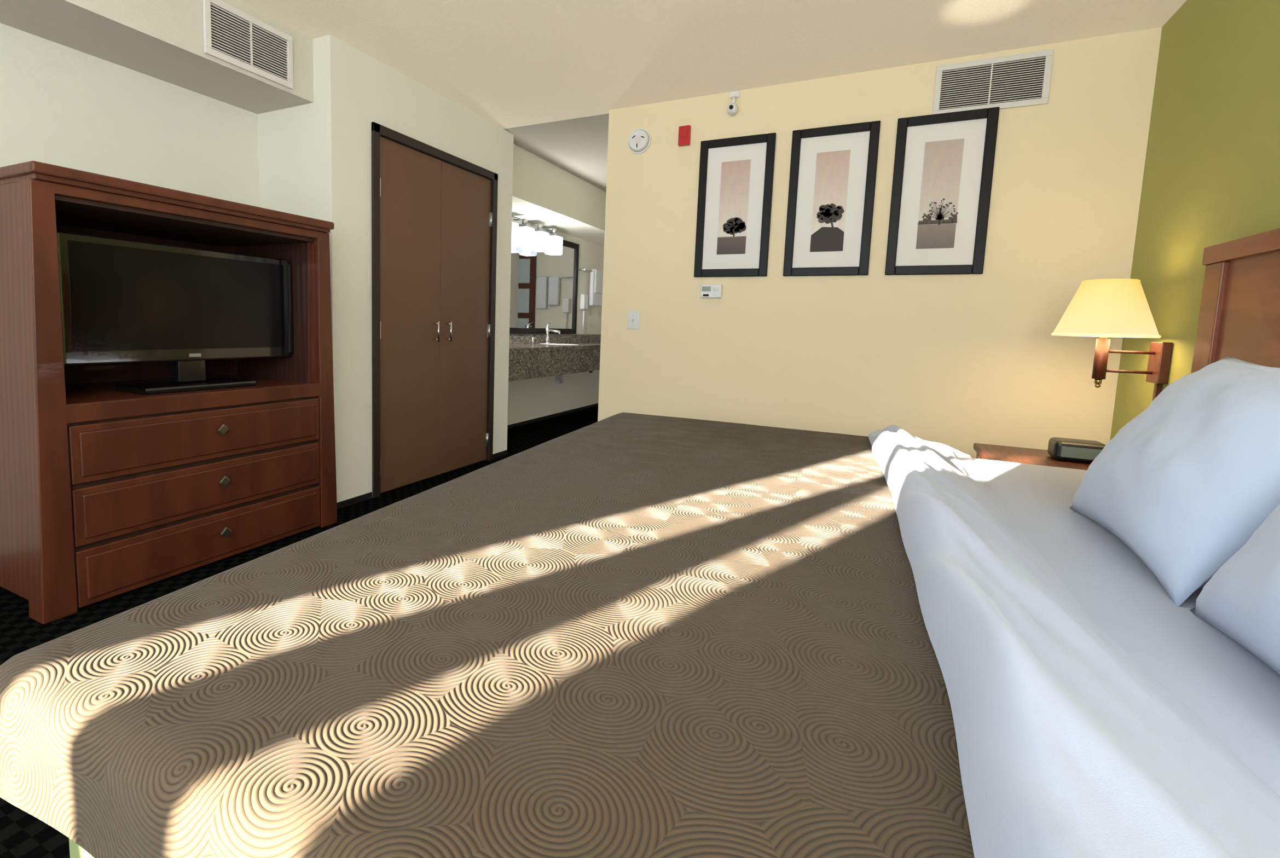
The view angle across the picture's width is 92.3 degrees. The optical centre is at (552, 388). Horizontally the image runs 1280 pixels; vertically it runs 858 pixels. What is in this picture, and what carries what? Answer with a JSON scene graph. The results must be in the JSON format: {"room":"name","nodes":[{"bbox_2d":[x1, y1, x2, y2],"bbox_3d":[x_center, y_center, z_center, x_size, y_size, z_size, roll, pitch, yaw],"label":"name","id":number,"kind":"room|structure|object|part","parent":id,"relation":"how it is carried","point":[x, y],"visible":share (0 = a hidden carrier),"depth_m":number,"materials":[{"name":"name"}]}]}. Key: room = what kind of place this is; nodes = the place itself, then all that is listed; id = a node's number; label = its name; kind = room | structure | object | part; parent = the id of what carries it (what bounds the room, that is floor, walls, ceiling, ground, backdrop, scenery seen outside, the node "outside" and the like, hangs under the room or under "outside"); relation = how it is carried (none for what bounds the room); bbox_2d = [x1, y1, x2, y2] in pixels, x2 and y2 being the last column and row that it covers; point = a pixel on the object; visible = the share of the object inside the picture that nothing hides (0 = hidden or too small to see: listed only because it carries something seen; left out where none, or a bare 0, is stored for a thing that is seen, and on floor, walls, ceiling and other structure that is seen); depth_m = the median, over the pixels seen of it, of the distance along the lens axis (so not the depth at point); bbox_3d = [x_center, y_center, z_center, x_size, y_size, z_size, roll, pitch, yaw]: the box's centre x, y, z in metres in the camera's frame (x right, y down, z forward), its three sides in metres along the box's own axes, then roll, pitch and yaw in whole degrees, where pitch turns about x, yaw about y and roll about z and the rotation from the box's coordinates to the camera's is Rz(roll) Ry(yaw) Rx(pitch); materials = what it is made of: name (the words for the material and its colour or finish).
{"room":"hotel room","nodes":[
{"label":"hotel room","id":0,"kind":"room"},
{"bbox_2d":[0,406,598,857],"bbox_3d":[0.465,0.753,3.288,4.374,0.100,9.300,5,7,28],"label":"floor","id":1,"kind":"structure","parent":0,"point":[23,835],"depth_m":2.19,"materials":[{"name":"carpet"}]},
{"bbox_2d":[0,160,337,624],"bbox_3d":[-1.669,-0.036,2.629,0.755,1.484,1.240,5,7,28],"label":"armoire","id":2,"kind":"object","parent":1,"relation":"on","point":[167,405],"visible":1,"depth_m":2.33,"materials":[{"name":"brown wood"}]},
{"bbox_2d":[56,230,292,394],"bbox_3d":[-1.537,-0.297,2.574,0.230,0.589,0.958,5,7,28],"label":"tv","id":3,"kind":"object","parent":2,"relation":"on","point":[123,301],"depth_m":2.46,"materials":[{"name":"black plastic"}]},
{"bbox_2d":[508,216,603,383],"bbox_3d":[0.650,-0.630,6.210,1.571,2.050,3.562,5,7,28],"label":"vanity","id":4,"kind":"object","parent":1,"relation":"on","point":[544,267],"visible":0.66,"depth_m":6.17,"materials":[{"name":"stone"}]},
{"bbox_2d":[509,239,578,334],"bbox_3d":[-0.226,-1.070,6.133,0.030,1.030,2.140,5,7,28],"label":"mirror","id":5,"kind":"object","parent":4,"relation":"attached to","point":[544,287],"depth_m":6.39,"materials":[{"name":"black mirror"}]},
{"bbox_2d":[0,227,1279,857],"bbox_3d":[0.676,0.214,1.504,2.210,1.355,2.739,5,7,28],"label":"bed","id":6,"kind":"object","parent":1,"relation":"on","point":[623,635],"visible":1,"depth_m":0.79,"materials":[{"name":"brown fabric"}]},
{"bbox_2d":[0,412,974,857],"bbox_3d":[0.299,0.367,1.734,1.352,0.206,2.698,5,7,28],"label":"quilt","id":7,"kind":"object","parent":6,"relation":"on","point":[623,635],"depth_m":0.75,"materials":[{"name":"brown fabric"}]},
{"bbox_2d":[867,424,1279,857],"bbox_3d":[0.971,0.417,1.364,0.522,0.420,2.739,5,7,28],"label":"duvet","id":8,"kind":"object","parent":6,"relation":"on","point":[1034,691],"depth_m":0.76,"materials":[{"name":"white fabric"}]},
{"bbox_2d":[1069,355,1279,606],"bbox_3d":[1.421,0.155,1.336,0.303,0.450,0.720,5,7,28],"label":"pillow","id":9,"kind":"object","parent":6,"relation":"on","point":[1185,484],"depth_m":1.20,"materials":[{"name":"white fabric"}]},
{"bbox_2d":[1189,504,1279,674],"bbox_3d":[1.081,0.213,0.692,0.320,0.450,0.729,5,7,28],"label":"pillow","id":10,"kind":"object","parent":6,"relation":"on","point":[1234,620],"depth_m":0.91,"materials":[{"name":"white fabric"}]},
{"bbox_3d":[1.617,0.197,0.973,0.059,1.155,2.624,5,7,28],"label":"headboard","id":11,"kind":"part","parent":6,"relation":"part of","materials":[{"name":"brown wood"}]},
{"bbox_2d":[972,437,1105,470],"bbox_3d":[2.147,0.517,2.646,0.505,0.600,0.530,5,7,28],"label":"nightstand","id":12,"kind":"object","parent":1,"relation":"on","point":[1063,452],"visible":0.16,"depth_m":2.59,"materials":[{"name":"brown wood"}]},
{"bbox_2d":[0,22,604,502],"bbox_3d":[-1.109,-0.645,4.005,0.723,2.440,9.300,5,7,28],"label":"wall","id":13,"kind":"structure","parent":0,"point":[61,105],"depth_m":3.21,"materials":[{"name":"beige paint"}]},
{"bbox_2d":[371,122,497,497],"bbox_3d":[-0.741,-0.461,3.975,0.101,2.100,1.234,5,7,28],"label":"closet door","id":14,"kind":"structure","parent":13,"relation":"in","point":[434,210],"depth_m":3.87,"materials":[{"name":"brown wood"}]},
{"bbox_2d":[337,403,598,509],"bbox_3d":[0.467,0.686,3.281,4.174,0.035,9.100,5,7,28],"label":"baseboard","id":15,"kind":"structure","parent":13,"relation":"attached to","point":[342,504],"depth_m":4.82,"materials":[{"name":"black"}]},
{"bbox_2d":[238,0,1186,192],"bbox_3d":[0.538,-1.772,3.023,4.374,0.100,9.300,5,7,28],"label":"ceiling","id":16,"kind":"structure","parent":0,"point":[549,74],"depth_m":2.99,"materials":[{"name":"beige paint"}]},
{"bbox_2d":[0,0,313,114],"bbox_3d":[-2.310,-1.494,1.550,0.440,0.310,3.790,5,7,28],"label":"ceiling soffit","id":17,"kind":"structure","parent":16,"relation":"attached to","point":[162,40],"depth_m":2.56,"materials":[{"name":"beige paint"}]},
{"bbox_2d":[202,0,293,89],"bbox_3d":[-1.386,-1.583,2.797,0.013,0.245,0.445,5,7,28],"label":"vent","id":18,"kind":"object","parent":17,"relation":"attached to","point":[232,36],"visible":1,"depth_m":2.78,"materials":[{"name":"white metal"}]},
{"bbox_2d":[511,143,606,246],"bbox_3d":[0.209,-1.878,6.334,0.500,0.400,3.570,5,7,28],"label":"beam","id":19,"kind":"structure","parent":16,"relation":"attached to","point":[543,192],"depth_m":5.61,"materials":[{"name":"beige paint"}]},
{"bbox_2d":[597,27,1161,458],"bbox_3d":[1.549,-0.521,3.546,2.690,2.440,0.120,5,7,28],"label":"wall","id":20,"kind":"structure","parent":0,"point":[959,362],"depth_m":3.31,"materials":[{"name":"beige paint"}]},
{"bbox_2d":[627,310,639,329],"bbox_3d":[0.528,-0.454,4.017,0.078,0.120,0.020,5,7,28],"label":"light switch","id":21,"kind":"object","parent":20,"relation":"attached to","point":[633,316],"visible":1,"depth_m":4.02,"materials":[{"name":"white plastic"}]},
{"bbox_2d":[627,128,651,153],"bbox_3d":[0.548,-1.589,3.894,0.156,0.156,0.037,5,7,28],"label":"smoke detector","id":22,"kind":"object","parent":20,"relation":"attached to","point":[639,140],"visible":1,"depth_m":3.88,"materials":[{"name":"white plastic"}]},
{"bbox_2d":[678,125,691,146],"bbox_3d":[0.812,-1.562,3.757,0.070,0.115,0.034,5,7,28],"label":"fire alarm","id":23,"kind":"object","parent":20,"relation":"attached to","point":[684,139],"visible":1,"depth_m":3.74,"materials":[{"name":"red plastic"}]},
{"bbox_2d":[699,284,722,298],"bbox_3d":[0.976,-0.603,3.756,0.130,0.083,0.033,5,7,28],"label":"thermostat","id":24,"kind":"object","parent":20,"relation":"attached to","point":[715,290],"visible":1,"depth_m":3.74,"materials":[{"name":"white plastic"}]},
{"bbox_2d":[726,90,739,115],"bbox_3d":[1.061,-1.689,3.588,0.068,0.144,0.078,5,7,28],"label":"sensor","id":25,"kind":"object","parent":20,"relation":"attached to","point":[732,109],"visible":1,"depth_m":3.59,"materials":[{"name":"white plastic"}]},
{"bbox_2d":[693,132,775,277],"bbox_3d":[1.085,-1.087,3.657,0.434,0.817,0.026,5,7,28],"label":"picture","id":26,"kind":"object","parent":20,"relation":"attached to","point":[736,175],"visible":1,"depth_m":3.65,"materials":[{"name":"black"}]},
{"bbox_2d":[783,120,880,276],"bbox_3d":[1.552,-1.048,3.411,0.442,0.817,0.026,5,7,28],"label":"picture","id":27,"kind":"object","parent":20,"relation":"attached to","point":[833,172],"visible":1,"depth_m":3.40,"materials":[{"name":"black"}]},
{"bbox_2d":[884,106,999,275],"bbox_3d":[2.012,-1.009,3.169,0.440,0.817,0.026,5,7,28],"label":"picture","id":28,"kind":"object","parent":20,"relation":"attached to","point":[943,167],"visible":1,"depth_m":3.16,"materials":[{"name":"black"}]},
{"bbox_2d":[931,48,1053,114],"bbox_3d":[2.184,-1.520,3.038,0.478,0.250,0.013,5,7,28],"label":"air vent","id":29,"kind":"object","parent":20,"relation":"in","point":[1024,79],"visible":1,"depth_m":3.03,"materials":[{"name":"white metal"}]},
{"bbox_2d":[1109,0,1279,440],"bbox_3d":[1.504,-0.203,0.512,0.100,2.440,5.546,5,7,28],"label":"wall","id":30,"kind":"structure","parent":0,"point":[1211,174],"depth_m":2.31,"materials":[{"name":"green paint"}]},
{"bbox_2d":[1051,278,1173,400],"bbox_3d":[2.293,-0.119,2.529,0.367,0.656,0.340,5,7,28],"label":"sconce","id":31,"kind":"object","parent":30,"relation":"attached to","point":[1103,308],"visible":1,"depth_m":2.43,"materials":[{"name":"beige fabric"}]}
]}

